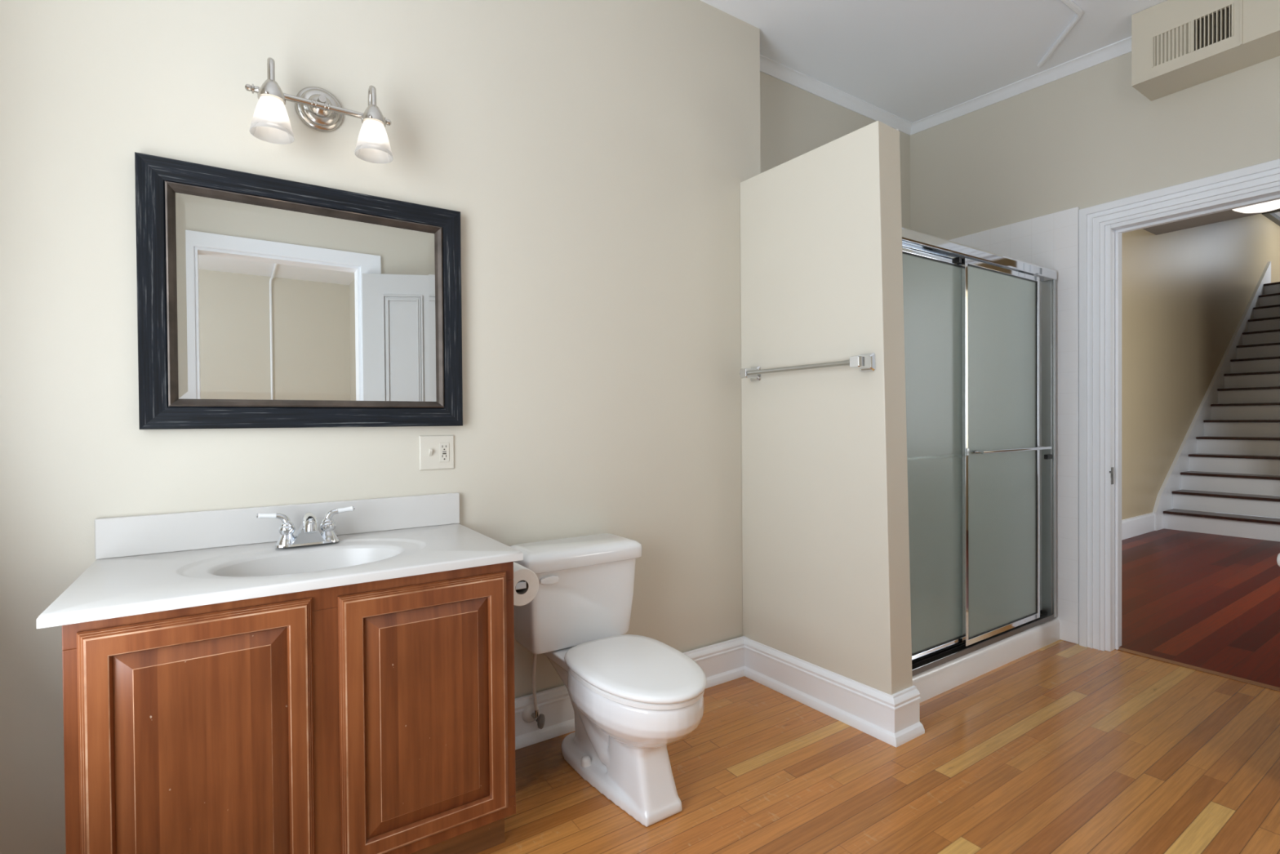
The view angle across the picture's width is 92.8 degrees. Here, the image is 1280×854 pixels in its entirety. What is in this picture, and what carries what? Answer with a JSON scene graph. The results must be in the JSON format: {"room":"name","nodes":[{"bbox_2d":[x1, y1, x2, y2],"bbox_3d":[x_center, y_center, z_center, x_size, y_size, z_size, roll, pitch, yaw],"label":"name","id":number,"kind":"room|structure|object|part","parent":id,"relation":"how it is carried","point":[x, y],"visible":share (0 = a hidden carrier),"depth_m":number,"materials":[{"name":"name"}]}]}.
{"room":"bathroom","nodes":[
{"label":"bathroom","id":0,"kind":"room"},
{"bbox_2d":[0,0,760,853],"bbox_3d":[-0.894,-0.393,2.053,3.404,3.100,0.200,-1,1,-34],"label":"wall","id":1,"kind":"structure","parent":0,"point":[593,157],"depth_m":2.07,"materials":[{"name":"beige paint"}]},
{"bbox_2d":[94,492,459,559],"bbox_3d":[-1.018,0.284,1.840,0.945,0.105,0.020,-1,1,-34],"label":"backsplash","id":2,"kind":"structure","parent":1,"relation":"attached to","point":[148,534],"depth_m":1.75,"materials":[{"name":"white stone"}]},
{"bbox_2d":[134,151,462,429],"bbox_3d":[-0.977,-0.364,1.858,0.862,0.731,0.032,-1,1,-34],"label":"wall mirror","id":3,"kind":"object","parent":1,"relation":"attached to","point":[263,301],"visible":1,"depth_m":1.81,"materials":[{"name":"black wood"}]},
{"bbox_2d":[175,192,436,401],"bbox_3d":[-0.980,-0.364,1.863,0.702,0.571,0.001,-1,1,-34],"label":"mirror glass","id":4,"kind":"object","parent":3,"relation":"attached to","point":[276,301],"depth_m":1.83,"materials":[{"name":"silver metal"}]},
{"bbox_2d":[244,57,393,164],"bbox_3d":[-0.936,-0.926,1.796,0.384,0.225,0.175,-1,1,-34],"label":"vanity light","id":5,"kind":"object","parent":1,"relation":"attached to","point":[317,108],"visible":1,"depth_m":1.80,"materials":[{"name":"silver metal"}]},
{"bbox_3d":[-1.037,-0.986,1.713,0.019,0.099,0.057,-1,1,-34],"label":"arm","id":6,"kind":"part","parent":5,"relation":"part of","materials":[{"name":"silver metal"}]},
{"bbox_3d":[-1.025,-0.863,1.697,0.108,0.103,0.108,-1,1,-34],"label":"lamp shade","id":7,"kind":"part","parent":5,"relation":"part of","materials":[{"name":"white glass"}]},
{"bbox_3d":[-0.817,-0.992,1.858,0.019,0.095,0.057,-1,1,-34],"label":"arm","id":8,"kind":"part","parent":5,"relation":"part of","materials":[{"name":"silver metal"}]},
{"bbox_3d":[-0.805,-0.870,1.843,0.108,0.103,0.108,-1,1,-34],"label":"lamp shade","id":9,"kind":"part","parent":5,"relation":"part of","materials":[{"name":"white glass"}]},
{"bbox_2d":[418,435,453,470],"bbox_3d":[-0.685,0.086,2.062,0.116,0.116,0.019,-1,1,-34],"label":"outlet","id":10,"kind":"object","parent":1,"relation":"attached to","point":[436,451],"visible":1,"depth_m":2.06,"materials":[{"name":"beige plastic"}]},
{"bbox_2d":[439,442,448,462],"bbox_3d":[-0.667,0.086,2.077,0.033,0.066,0.003,-1,1,-34],"label":"receptacle","id":11,"kind":"object","parent":10,"relation":"attached to","point":[443,446],"depth_m":2.07,"materials":[{"name":"beige plastic"}]},
{"bbox_2d":[521,653,545,728],"bbox_3d":[-0.374,0.924,2.185,0.068,0.310,0.096,-1,1,-34],"label":"water supply valve","id":12,"kind":"object","parent":1,"relation":"attached to","point":[531,713],"visible":0.83,"depth_m":2.18,"materials":[{"name":"silver metal"}]},
{"bbox_3d":[-0.353,1.052,2.177,0.017,0.053,0.032,0,1,32],"label":"valve handle","id":13,"kind":"part","parent":12,"relation":"part of","materials":[{"name":"grey metal"}]},
{"bbox_2d":[515,635,924,749],"bbox_3d":[0.221,1.065,2.188,1.485,0.164,0.795,-1,1,-34],"label":"baseboard","id":14,"kind":"structure","parent":1,"relation":"attached to","point":[894,719],"depth_m":2.35,"materials":[{"name":"white paint"}]},
{"bbox_2d":[760,36,1131,135],"bbox_3d":[1.454,-1.851,2.940,1.526,0.110,1.300,-1,1,-34],"label":"crown molding","id":15,"kind":"structure","parent":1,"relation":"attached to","point":[773,68],"depth_m":3.37,"materials":[{"name":"white paint"}]},
{"bbox_2d":[740,120,912,694],"bbox_3d":[0.730,0.003,2.552,0.208,2.272,0.765,-1,1,-34],"label":"wall partition","id":16,"kind":"structure","parent":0,"point":[825,537],"depth_m":2.40,"materials":[{"name":"beige paint"}]},
{"bbox_2d":[739,352,875,381],"bbox_3d":[0.648,-0.238,2.474,0.085,0.066,0.661,-1,1,-32],"label":"towel bar","id":17,"kind":"object","parent":16,"relation":"attached to","point":[865,362],"visible":1,"depth_m":2.33,"materials":[{"name":"silver metal"}]},
{"bbox_3d":[0.491,-0.239,2.725,0.083,0.066,0.066,-1,1,-34],"label":"bracket post","id":18,"kind":"part","parent":17,"relation":"part of","materials":[{"name":"silver metal"}]},
{"bbox_3d":[0.806,-0.237,2.220,0.083,0.066,0.066,-1,1,-34],"label":"bracket post","id":19,"kind":"part","parent":17,"relation":"part of","materials":[{"name":"silver metal"}]},
{"bbox_2d":[475,528,1279,853],"bbox_3d":[2.384,1.155,2.613,9.450,0.060,3.400,-1,1,-34],"label":"floor","id":20,"kind":"structure","parent":0,"point":[1062,746],"depth_m":2.08,"materials":[{"name":"brown wood"}]},
{"bbox_2d":[62,561,515,853],"bbox_3d":[-0.855,0.761,1.617,0.902,0.799,0.548,-1,1,-34],"label":"vanity cabinet","id":21,"kind":"object","parent":20,"relation":"on","point":[377,717],"visible":0.81,"depth_m":1.36,"materials":[{"name":"brown wood"}]},
{"bbox_3d":[-0.903,0.710,1.269,0.396,0.641,0.020,-1,1,-34],"label":"door","id":22,"kind":"part","parent":21,"relation":"part of","materials":[{"name":"brown wood"}]},
{"bbox_3d":[-0.900,0.712,1.267,0.306,0.547,0.014,-1,1,-34],"label":"raised panel","id":23,"kind":"part","parent":21,"relation":"part of","materials":[{"name":"brown wood"}]},
{"bbox_2d":[36,492,523,628],"bbox_3d":[-0.865,0.356,1.611,0.945,0.245,0.572,-1,1,-34],"label":"washbasin","id":24,"kind":"object","parent":21,"relation":"in","point":[148,563],"visible":0.79,"depth_m":1.63,"materials":[{"name":"white ceramic"}]},
{"bbox_2d":[255,506,355,547],"bbox_3d":[-0.940,0.288,1.730,0.253,0.099,0.140,-1,1,-34],"label":"faucet","id":25,"kind":"object","parent":24,"relation":"on","point":[308,533],"visible":1,"depth_m":1.73,"materials":[{"name":"silver metal"}]},
{"bbox_3d":[-1.046,0.249,1.709,0.045,0.019,0.016,-1,1,-34],"label":"lever","id":26,"kind":"part","parent":25,"relation":"part of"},
{"bbox_3d":[-1.006,0.288,1.736,0.054,0.091,0.054,-1,1,-34],"label":"handle","id":27,"kind":"part","parent":25,"relation":"part of","materials":[{"name":"silver metal"}]},
{"bbox_3d":[-0.938,0.287,1.727,0.090,0.089,0.134,-1,1,-34],"label":"spout","id":28,"kind":"part","parent":25,"relation":"part of","materials":[{"name":"silver metal"}]},
{"bbox_3d":[-0.919,0.287,1.794,0.054,0.091,0.054,-1,1,-34],"label":"handle","id":29,"kind":"part","parent":25,"relation":"part of","materials":[{"name":"silver metal"}]},
{"bbox_3d":[-0.880,0.247,1.819,0.045,0.019,0.016,-1,1,-34],"label":"lever","id":30,"kind":"part","parent":25,"relation":"part of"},
{"bbox_2d":[213,547,399,576],"bbox_3d":[-0.862,0.417,1.607,0.432,0.122,0.298,-1,1,-34],"label":"basin","id":31,"kind":"object","parent":24,"relation":"in","point":[303,560],"depth_m":1.71,"materials":[{"name":"white ceramic"}]},
{"bbox_3d":[-0.524,0.707,1.520,0.407,0.635,0.020,-1,1,-34],"label":"door","id":32,"kind":"part","parent":21,"relation":"part of","materials":[{"name":"brown wood"}]},
{"bbox_3d":[-0.521,0.711,1.518,0.311,0.537,0.014,-1,1,-34],"label":"raised panel","id":33,"kind":"part","parent":21,"relation":"part of","materials":[{"name":"brown wood"}]},
{"bbox_2d":[515,580,526,590],"bbox_3d":[-0.407,0.443,1.818,0.075,0.050,0.166,-1,1,-34],"label":"toilet paper holder","id":34,"kind":"object","parent":21,"relation":"attached to","point":[521,584],"visible":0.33,"depth_m":1.76,"materials":[{"name":"silver metal"}]},
{"bbox_2d":[513,562,538,605],"bbox_3d":[-0.370,0.463,1.805,0.108,0.108,0.104,-1,1,-34],"label":"toilet paper roll","id":35,"kind":"object","parent":34,"relation":"on","point":[522,597],"visible":0.53,"depth_m":1.77,"materials":[{"name":"white paper"}]},
{"bbox_2d":[510,533,706,826],"bbox_3d":[-0.091,0.786,1.992,0.467,0.730,0.762,-1,1,-34],"label":"toilet","id":36,"kind":"object","parent":20,"relation":"on","point":[633,696],"visible":0.99,"depth_m":1.97,"materials":[{"name":"white ceramic"}]},
{"bbox_3d":[-0.305,0.512,2.040,0.065,0.026,0.017,-1,1,-34],"label":"flush handle","id":37,"kind":"part","parent":36,"relation":"part of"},
{"bbox_3d":[-0.238,0.624,2.217,0.426,0.284,0.204,-1,1,-34],"label":"tank","id":38,"kind":"part","parent":36,"relation":"part of","materials":[{"name":"white ceramic"}]},
{"bbox_3d":[-0.240,0.451,2.209,0.466,0.062,0.233,-1,1,-34],"label":"tank lid","id":39,"kind":"part","parent":36,"relation":"part of","materials":[{"name":"white ceramic"}]},
{"bbox_3d":[-0.066,0.961,1.998,0.345,0.380,0.718,-1,1,-34],"label":"bowl","id":40,"kind":"part","parent":36,"relation":"part of","materials":[{"name":"white ceramic"}]},
{"bbox_3d":[-0.007,0.748,1.904,0.358,0.026,0.523,-1,1,-34],"label":"lid","id":41,"kind":"part","parent":36,"relation":"part of","materials":[{"name":"white plastic"}]},
{"bbox_3d":[-0.003,0.771,1.899,0.346,0.017,0.490,-1,1,-34],"label":"seat","id":42,"kind":"part","parent":36,"relation":"part of","materials":[{"name":"white plastic"}]},
{"bbox_2d":[912,617,1059,702],"bbox_3d":[1.363,1.068,3.152,1.478,0.118,0.842,-1,1,-34],"label":"shower curb","id":43,"kind":"object","parent":20,"relation":"on","point":[933,682],"visible":0.3,"depth_m":2.79,"materials":[{"name":"white ceramic"}]},
{"bbox_2d":[902,227,1057,675],"bbox_3d":[1.562,0.102,2.812,1.440,1.818,0.141,-1,1,-32],"label":"sliding shower door","id":44,"kind":"structure","parent":43,"relation":"on","point":[971,314],"depth_m":2.77,"materials":[{"name":"glass"}]},
{"bbox_3d":[1.232,0.118,2.614,0.615,1.728,0.018,-1,1,-34],"label":"panel frame","id":45,"kind":"part","parent":44,"relation":"part of","materials":[{"name":"silver metal"}]},
{"bbox_3d":[1.232,0.117,2.614,0.565,1.670,0.006,-1,1,-34],"label":"frosted pane","id":46,"kind":"part","parent":44,"relation":"part of","materials":[{"name":"grey glass"}]},
{"bbox_3d":[1.518,0.112,2.739,0.019,0.019,0.050,-1,1,-34],"label":"bar post","id":47,"kind":"part","parent":44,"relation":"part of","materials":[{"name":"silver metal"}]},
{"bbox_3d":[1.554,-0.783,2.804,1.439,0.048,0.067,-1,1,-34],"label":"header rail","id":48,"kind":"part","parent":44,"relation":"part of","materials":[{"name":"silver metal"}]},
{"bbox_3d":[1.741,0.111,2.920,0.702,1.736,0.018,-1,1,-34],"label":"panel frame","id":49,"kind":"part","parent":44,"relation":"part of","materials":[{"name":"silver metal"}]},
{"bbox_3d":[1.741,0.110,2.920,0.652,1.678,0.006,-1,1,-34],"label":"frosted pane","id":50,"kind":"part","parent":44,"relation":"part of","materials":[{"name":"grey glass"}]},
{"bbox_2d":[1117,646,1279,691],"bbox_3d":[2.657,1.120,2.713,0.045,0.004,0.945,-1,1,-34],"label":"trim","id":51,"kind":"structure","parent":20,"relation":"on","point":[1234,677],"depth_m":2.80,"materials":[{"name":"brown wood"}]},
{"bbox_2d":[1152,261,1279,541],"bbox_3d":[7.455,-0.646,6.988,4.460,3.370,1.199,-1,1,-34],"label":"staircase","id":52,"kind":"structure","parent":20,"relation":"on","point":[1239,408],"depth_m":6.66,"materials":[{"name":"white paint"}]},
{"bbox_2d":[699,0,1167,123],"bbox_3d":[0.540,-1.876,1.345,5.050,0.271,3.350,-1,1,-34],"label":"ceiling","id":53,"kind":"structure","parent":0,"point":[912,60],"depth_m":2.95,"materials":[{"name":"white paint"}]},
{"bbox_2d":[1036,0,1083,67],"bbox_3d":[1.731,-1.853,2.622,0.236,0.036,1.236,0,1,42],"label":"ceiling trim","id":54,"kind":"structure","parent":53,"relation":"attached to","point":[1070,4],"depth_m":2.82,"materials":[{"name":"white paint"}]},
{"bbox_2d":[1131,0,1279,101],"bbox_3d":[2.743,-1.692,2.155,0.245,0.317,1.565,-1,1,-34],"label":"soffit","id":55,"kind":"structure","parent":53,"relation":"attached to","point":[1177,46],"depth_m":2.59,"materials":[{"name":"beige paint"}]},
{"bbox_2d":[1151,21,1190,67],"bbox_3d":[2.298,-1.648,2.633,0.023,0.130,0.130,-1,1,-34],"label":"vent grille","id":56,"kind":"object","parent":55,"relation":"attached to","point":[1171,45],"depth_m":2.63,"materials":[{"name":"beige metal"}]},
{"bbox_2d":[1191,3,1233,52],"bbox_3d":[2.372,-1.647,2.521,0.023,0.130,0.128,-1,1,-34],"label":"vent grille","id":57,"kind":"object","parent":55,"relation":"attached to","point":[1224,6],"depth_m":2.52,"materials":[{"name":"beige metal"}]},
{"bbox_2d":[760,71,1279,519],"bbox_3d":[3.901,-1.917,5.461,15.200,6.000,0.200,-1,1,-34],"label":"wall","id":58,"kind":"structure","parent":0,"point":[1186,293],"depth_m":6.36,"materials":[{"name":"beige paint"}]},
{"bbox_2d":[1121,512,1155,539],"bbox_3d":[3.590,0.996,5.145,4.060,0.185,0.020,-1,1,-34],"label":"baseboard","id":59,"kind":"structure","parent":58,"relation":"attached to","point":[1135,526],"depth_m":6.01,"materials":[{"name":"white paint"}]},
{"bbox_2d":[1262,209,1279,226],"bbox_3d":[9.738,-3.088,8.485,1.700,0.215,1.205,-1,1,-34],"label":"trim","id":60,"kind":"structure","parent":58,"relation":"attached to","point":[1271,215],"depth_m":8.65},
{"bbox_2d":[910,52,1279,239],"bbox_3d":[2.670,-0.428,2.644,0.140,3.100,3.150,-1,1,-34],"label":"wall","id":61,"kind":"structure","parent":0,"point":[1086,138],"depth_m":3.11,"materials":[{"name":"beige paint"}]},
{"bbox_2d":[948,206,1079,644],"bbox_3d":[1.998,-0.006,3.526,0.018,2.248,0.942,-1,1,-34],"label":"shower surround","id":62,"kind":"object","parent":61,"relation":"attached to","point":[1051,241],"depth_m":3.18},
{"bbox_2d":[1079,158,1279,651],"bbox_3d":[2.622,0.007,2.703,0.170,2.230,1.111,-1,1,-34],"label":"doorway","id":63,"kind":"structure","parent":61,"relation":"in","point":[1101,226],"depth_m":3.05,"materials":[{"name":"white paint"}]},
{"bbox_3d":[2.352,0.243,3.035,0.036,0.085,0.010,-1,1,-34],"label":"strike plate","id":64,"kind":"part","parent":63,"relation":"part of","materials":[{"name":"metal"}]},
{"bbox_2d":[1276,552,1279,566],"bbox_3d":[2.428,0.074,2.078,0.860,2.088,0.105,-1,1,-24],"label":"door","id":65,"kind":"structure","parent":63,"relation":"attached to","point":[1278,555],"depth_m":1.97,"materials":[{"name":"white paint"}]},
{"bbox_2d":[1142,208,1279,235],"bbox_3d":[4.330,-2.078,4.005,4.210,0.254,2.900,-1,1,-34],"label":"ceiling","id":66,"kind":"structure","parent":0,"point":[1229,215],"depth_m":5.87,"materials":[{"name":"grey paint"}]},
{"bbox_2d":[1232,199,1279,213],"bbox_3d":[5.315,-1.905,5.174,0.500,0.130,0.500,-1,1,-34],"label":"hall ceiling light","id":67,"kind":"object","parent":66,"relation":"attached to","point":[1273,205],"visible":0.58,"depth_m":5.15,"materials":[{"name":"white glass"}]}
]}

